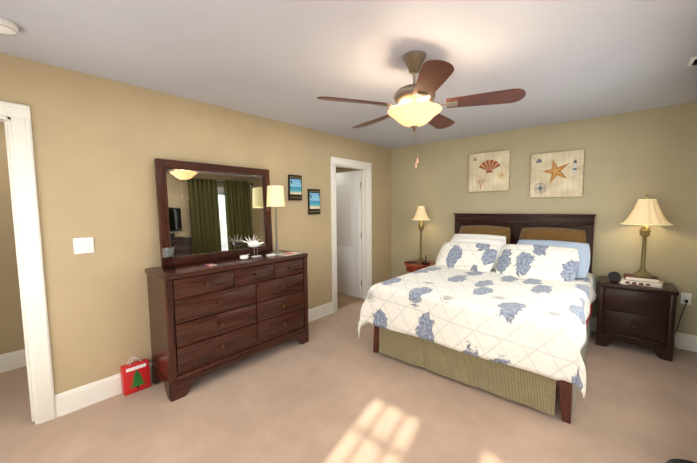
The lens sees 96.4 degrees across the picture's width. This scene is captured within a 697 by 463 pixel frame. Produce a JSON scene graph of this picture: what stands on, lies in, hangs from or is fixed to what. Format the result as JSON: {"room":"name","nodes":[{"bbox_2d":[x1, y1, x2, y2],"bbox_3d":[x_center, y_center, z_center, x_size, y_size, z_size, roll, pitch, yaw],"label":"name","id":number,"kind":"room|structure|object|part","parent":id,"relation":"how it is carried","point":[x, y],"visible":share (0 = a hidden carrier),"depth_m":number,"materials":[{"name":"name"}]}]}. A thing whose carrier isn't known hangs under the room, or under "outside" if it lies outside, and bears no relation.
{"room":"bedroom","nodes":[
{"label":"bedroom","id":0,"kind":"room"},
{"bbox_2d":[0,122,24,354],"bbox_3d":[-3.389,0.074,2.556,0.120,2.440,3.620,3,6,41],"label":"wall","id":1,"kind":"structure","parent":0,"point":[11,332],"depth_m":2.83,"materials":[{"name":"paint"}]},
{"bbox_2d":[0,349,26,372],"bbox_3d":[-3.321,1.212,2.608,0.016,0.162,3.400,3,6,41],"label":"baseboard","id":2,"kind":"structure","parent":1,"relation":"attached to","point":[16,359],"depth_m":2.87,"materials":[{"name":"white wood"}]},
{"bbox_2d":[0,52,390,394],"bbox_3d":[-1.051,-0.012,3.392,0.120,2.440,5.550,3,6,41],"label":"wall","id":3,"kind":"structure","parent":0,"point":[100,144],"depth_m":2.45,"materials":[{"name":"paint"}]},
{"bbox_2d":[73,237,93,253],"bbox_3d":[-1.931,0.103,2.275,0.016,0.115,0.115,3,6,41],"label":"switch plate","id":4,"kind":"object","parent":3,"relation":"attached to","point":[82,245],"visible":1,"depth_m":2.27,"materials":[{"name":"white plastic"}]},
{"bbox_2d":[0,101,371,424],"bbox_3d":[-1.496,0.142,3.400,0.841,2.140,4.740,3,6,41],"label":"door frame","id":5,"kind":"structure","parent":3,"relation":"attached to","point":[15,118],"depth_m":2.13,"materials":[{"name":"white wood"}]},
{"bbox_3d":[-0.067,0.045,5.148,0.714,2.020,0.109,3,6,41],"label":"bathroom door leaf trim","id":6,"kind":"part","parent":5,"relation":"part of","materials":[{"name":"white wood"}]},
{"bbox_2d":[55,302,332,417],"bbox_3d":[-1.143,1.142,3.260,0.016,0.162,2.820,3,6,41],"label":"baseboard","id":7,"kind":"structure","parent":3,"relation":"attached to","point":[75,399],"depth_m":2.36,"materials":[{"name":"white wood"}]},
{"bbox_2d":[288,174,301,199],"bbox_3d":[-0.635,-0.523,3.724,0.026,0.300,0.200,3,6,41],"label":"framed picture","id":8,"kind":"object","parent":3,"relation":"attached to","point":[294,187],"visible":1,"depth_m":3.71,"materials":[{"name":"black"}]},
{"bbox_2d":[308,189,319,214],"bbox_3d":[-0.434,-0.378,3.967,0.026,0.320,0.200,3,6,41],"label":"framed picture","id":9,"kind":"object","parent":3,"relation":"attached to","point":[313,201],"visible":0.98,"depth_m":3.95,"materials":[{"name":"black"}]},
{"bbox_2d":[0,299,696,462],"bbox_3d":[-0.392,1.334,2.140,5.310,0.060,6.750,3,6,41],"label":"floor carpet","id":10,"kind":"object","parent":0,"point":[335,389],"visible":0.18,"depth_m":2.18,"materials":[{"name":"beige carpet"}]},
{"bbox_2d":[120,356,150,395],"bbox_3d":[-1.724,1.151,2.524,0.102,0.273,0.181,3,6,41],"label":"gift bag","id":11,"kind":"object","parent":10,"relation":"on","point":[135,376],"visible":1,"depth_m":2.49,"materials":[{"name":"red paper"}]},
{"bbox_2d":[145,250,308,401],"bbox_3d":[-1.041,0.755,2.979,0.462,0.975,1.400,3,6,41],"label":"dresser","id":12,"kind":"object","parent":10,"relation":"on","point":[205,320],"visible":1,"depth_m":2.64,"materials":[{"name":"brown wood"}]},
{"bbox_2d":[162,247,175,269],"bbox_3d":[-1.456,0.217,2.523,0.098,0.172,0.099,3,6,41],"label":"candle holder","id":13,"kind":"object","parent":12,"relation":"on","point":[167,252],"visible":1,"depth_m":2.49,"materials":[{"name":"black metal"}]},
{"bbox_2d":[203,263,215,266],"bbox_3d":[-1.187,0.287,2.661,0.105,0.010,0.070,3,6,41],"label":"tray","id":14,"kind":"object","parent":12,"relation":"on","point":[209,265],"visible":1,"depth_m":2.65,"materials":[{"name":"red"}]},
{"bbox_2d":[154,158,272,266],"bbox_3d":[-1.213,-0.186,2.994,0.048,0.900,1.100,1,4,41],"label":"dresser mirror","id":15,"kind":"object","parent":12,"relation":"on","point":[208,212],"visible":0.88,"depth_m":2.91,"materials":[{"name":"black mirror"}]},
{"bbox_2d":[240,254,248,259],"bbox_3d":[-0.982,0.241,2.937,0.060,0.055,0.102,3,6,41],"label":"shell","id":16,"kind":"object","parent":12,"relation":"on","point":[243,257],"visible":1,"depth_m":2.92,"materials":[{"name":"white ceramic"}]},
{"bbox_2d":[242,234,263,256],"bbox_3d":[-0.940,0.141,3.102,0.060,0.228,0.253,3,6,41],"label":"shell","id":17,"kind":"object","parent":12,"relation":"on","point":[254,244],"visible":1,"depth_m":3.09,"materials":[{"name":"white ceramic"}]},
{"bbox_2d":[266,183,284,253],"bbox_3d":[-0.771,-0.137,3.318,0.194,0.744,0.194,3,6,41],"label":"light","id":18,"kind":"object","parent":12,"relation":"on","point":[275,195],"visible":1,"depth_m":3.23,"materials":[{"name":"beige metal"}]},
{"bbox_2d":[275,252,300,255],"bbox_3d":[-0.628,0.235,3.279,0.160,0.007,0.240,2,5,33],"label":"magazine","id":19,"kind":"object","parent":12,"relation":"on","point":[288,253],"visible":0.89,"depth_m":3.27,"materials":[{"name":"beige paper"}]},
{"bbox_2d":[404,260,435,271],"bbox_3d":[1.079,0.780,4.721,0.490,0.613,0.514,3,6,41],"label":"nightstand","id":20,"kind":"object","parent":10,"relation":"on","point":[412,267],"visible":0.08,"depth_m":4.58,"materials":[{"name":"brown wood"}]},
{"bbox_2d":[405,255,429,264],"bbox_3d":[1.040,0.416,4.672,0.377,0.119,0.159,3,6,41],"label":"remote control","id":21,"kind":"object","parent":20,"relation":"on","point":[425,263],"visible":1,"depth_m":4.66,"materials":[{"name":"black plastic"}]},
{"bbox_2d":[412,203,429,262],"bbox_3d":[1.098,0.021,4.722,0.274,0.898,0.274,3,6,41],"label":"table lamp","id":22,"kind":"object","parent":20,"relation":"on","point":[421,214],"visible":1,"depth_m":4.68,"materials":[{"name":"gold metal"}]},
{"bbox_2d":[358,213,596,423],"bbox_3d":[1.483,0.516,3.298,1.808,1.359,2.185,3,6,41],"label":"bed","id":23,"kind":"object","parent":10,"relation":"on","point":[499,304],"visible":1,"depth_m":2.75,"materials":[{"name":"white fabric"}]},
{"bbox_2d":[358,265,596,398],"bbox_3d":[1.447,0.763,3.272,1.808,0.552,2.067,3,6,41],"label":"quilt","id":24,"kind":"object","parent":23,"relation":"on","point":[526,332],"depth_m":2.52,"materials":[{"name":"white fabric"}]},
{"bbox_3d":[1.539,0.682,3.302,1.598,0.345,1.930,3,6,41],"label":"mattress","id":25,"kind":"part","parent":23,"relation":"part of","materials":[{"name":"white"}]},
{"bbox_2d":[596,276,678,361],"bbox_3d":[2.928,0.858,3.207,0.584,0.665,0.450,3,6,41],"label":"nightstand","id":26,"kind":"object","parent":10,"relation":"on","point":[638,315],"visible":1,"depth_m":3.04,"materials":[{"name":"brown wood"}]},
{"bbox_2d":[608,271,620,281],"bbox_3d":[2.773,0.469,3.254,0.104,0.107,0.076,3,6,41],"label":"alarm clock","id":27,"kind":"object","parent":26,"relation":"on","point":[614,276],"visible":1,"depth_m":3.23,"materials":[{"name":"black plastic"}]},
{"bbox_2d":[621,273,663,287],"bbox_3d":[2.961,0.491,3.144,0.309,0.074,0.229,4,6,44],"label":"books","id":28,"kind":"object","parent":26,"relation":"on","point":[654,281],"visible":0.96,"depth_m":3.09,"materials":[{"name":"beige paper"}]},
{"bbox_2d":[620,194,672,277],"bbox_3d":[2.968,0.042,3.122,0.384,0.823,0.384,3,6,41],"label":"table lamp","id":29,"kind":"object","parent":26,"relation":"on","point":[645,213],"visible":1,"depth_m":3.06,"materials":[{"name":"beige fabric"}]},
{"bbox_2d":[665,459,695,462],"bbox_3d":[1.503,1.200,1.329,0.240,0.300,0.240,3,6,41],"label":"wicker basket","id":30,"kind":"object","parent":10,"relation":"on","point":[678,461],"visible":1,"depth_m":1.42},
{"bbox_2d":[0,0,696,148],"bbox_3d":[-0.784,-1.190,2.264,6.290,0.080,6.750,3,6,41],"label":"ceiling","id":31,"kind":"structure","parent":0,"point":[291,61],"depth_m":1.98,"materials":[{"name":"paint"}]},
{"bbox_2d":[0,17,18,35],"bbox_3d":[-1.814,-1.070,1.622,0.140,0.040,0.140,3,6,41],"label":"smoke detector","id":32,"kind":"object","parent":31,"relation":"attached to","point":[9,27],"visible":1,"depth_m":1.62,"materials":[{"name":"white plastic"}]},
{"bbox_2d":[317,50,525,167],"bbox_3d":[0.454,-0.789,2.098,1.240,0.715,1.210,3,6,41],"label":"ceiling fan","id":33,"kind":"object","parent":31,"relation":"hanging from","point":[414,107],"visible":1,"depth_m":1.94,"materials":[{"name":"wood"},{"name":"brushed nickel"},{"name":"glass"}]},
{"bbox_2d":[687,56,696,66],"bbox_3d":[2.451,-1.152,2.042,0.300,0.017,0.160,3,6,41],"label":"ceiling vent","id":34,"kind":"object","parent":31,"relation":"in","point":[693,61],"visible":0.98,"depth_m":2.12,"materials":[{"name":"white plastic"}]},
{"bbox_2d":[337,292,362,308],"bbox_3d":[-0.775,1.073,5.514,2.266,0.062,2.130,3,6,41],"label":"floor","id":35,"kind":"structure","parent":0,"point":[343,300],"depth_m":4.94,"materials":[{"name":"brown wood"}]},
{"bbox_2d":[336,102,696,335],"bbox_3d":[1.394,-0.148,4.862,6.050,2.440,0.120,3,6,41],"label":"wall","id":36,"kind":"structure","parent":0,"point":[631,159],"depth_m":3.52,"materials":[{"name":"paint"}]},
{"bbox_2d":[469,150,509,191],"bbox_3d":[1.907,-0.812,4.247,0.520,0.520,0.047,3,6,41],"label":"framed picture","id":37,"kind":"object","parent":36,"relation":"attached to","point":[489,171],"visible":1,"depth_m":4.22,"materials":[{"name":"beige"}]},
{"bbox_2d":[530,150,584,197],"bbox_3d":[2.494,-0.682,3.749,0.530,0.530,0.048,3,6,41],"label":"framed picture","id":38,"kind":"object","parent":36,"relation":"attached to","point":[557,174],"visible":1,"depth_m":3.72,"materials":[{"name":"beige"}]},
{"bbox_2d":[591,317,696,351],"bbox_3d":[2.180,1.040,4.192,3.820,0.162,0.016,3,6,41],"label":"baseboard","id":39,"kind":"structure","parent":36,"relation":"attached to","point":[681,340],"depth_m":3.15,"materials":[{"name":"white wood"}]},
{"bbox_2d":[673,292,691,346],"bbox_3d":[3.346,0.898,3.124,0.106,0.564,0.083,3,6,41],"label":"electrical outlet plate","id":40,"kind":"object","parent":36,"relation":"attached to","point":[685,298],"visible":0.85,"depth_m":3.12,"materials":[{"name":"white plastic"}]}
]}

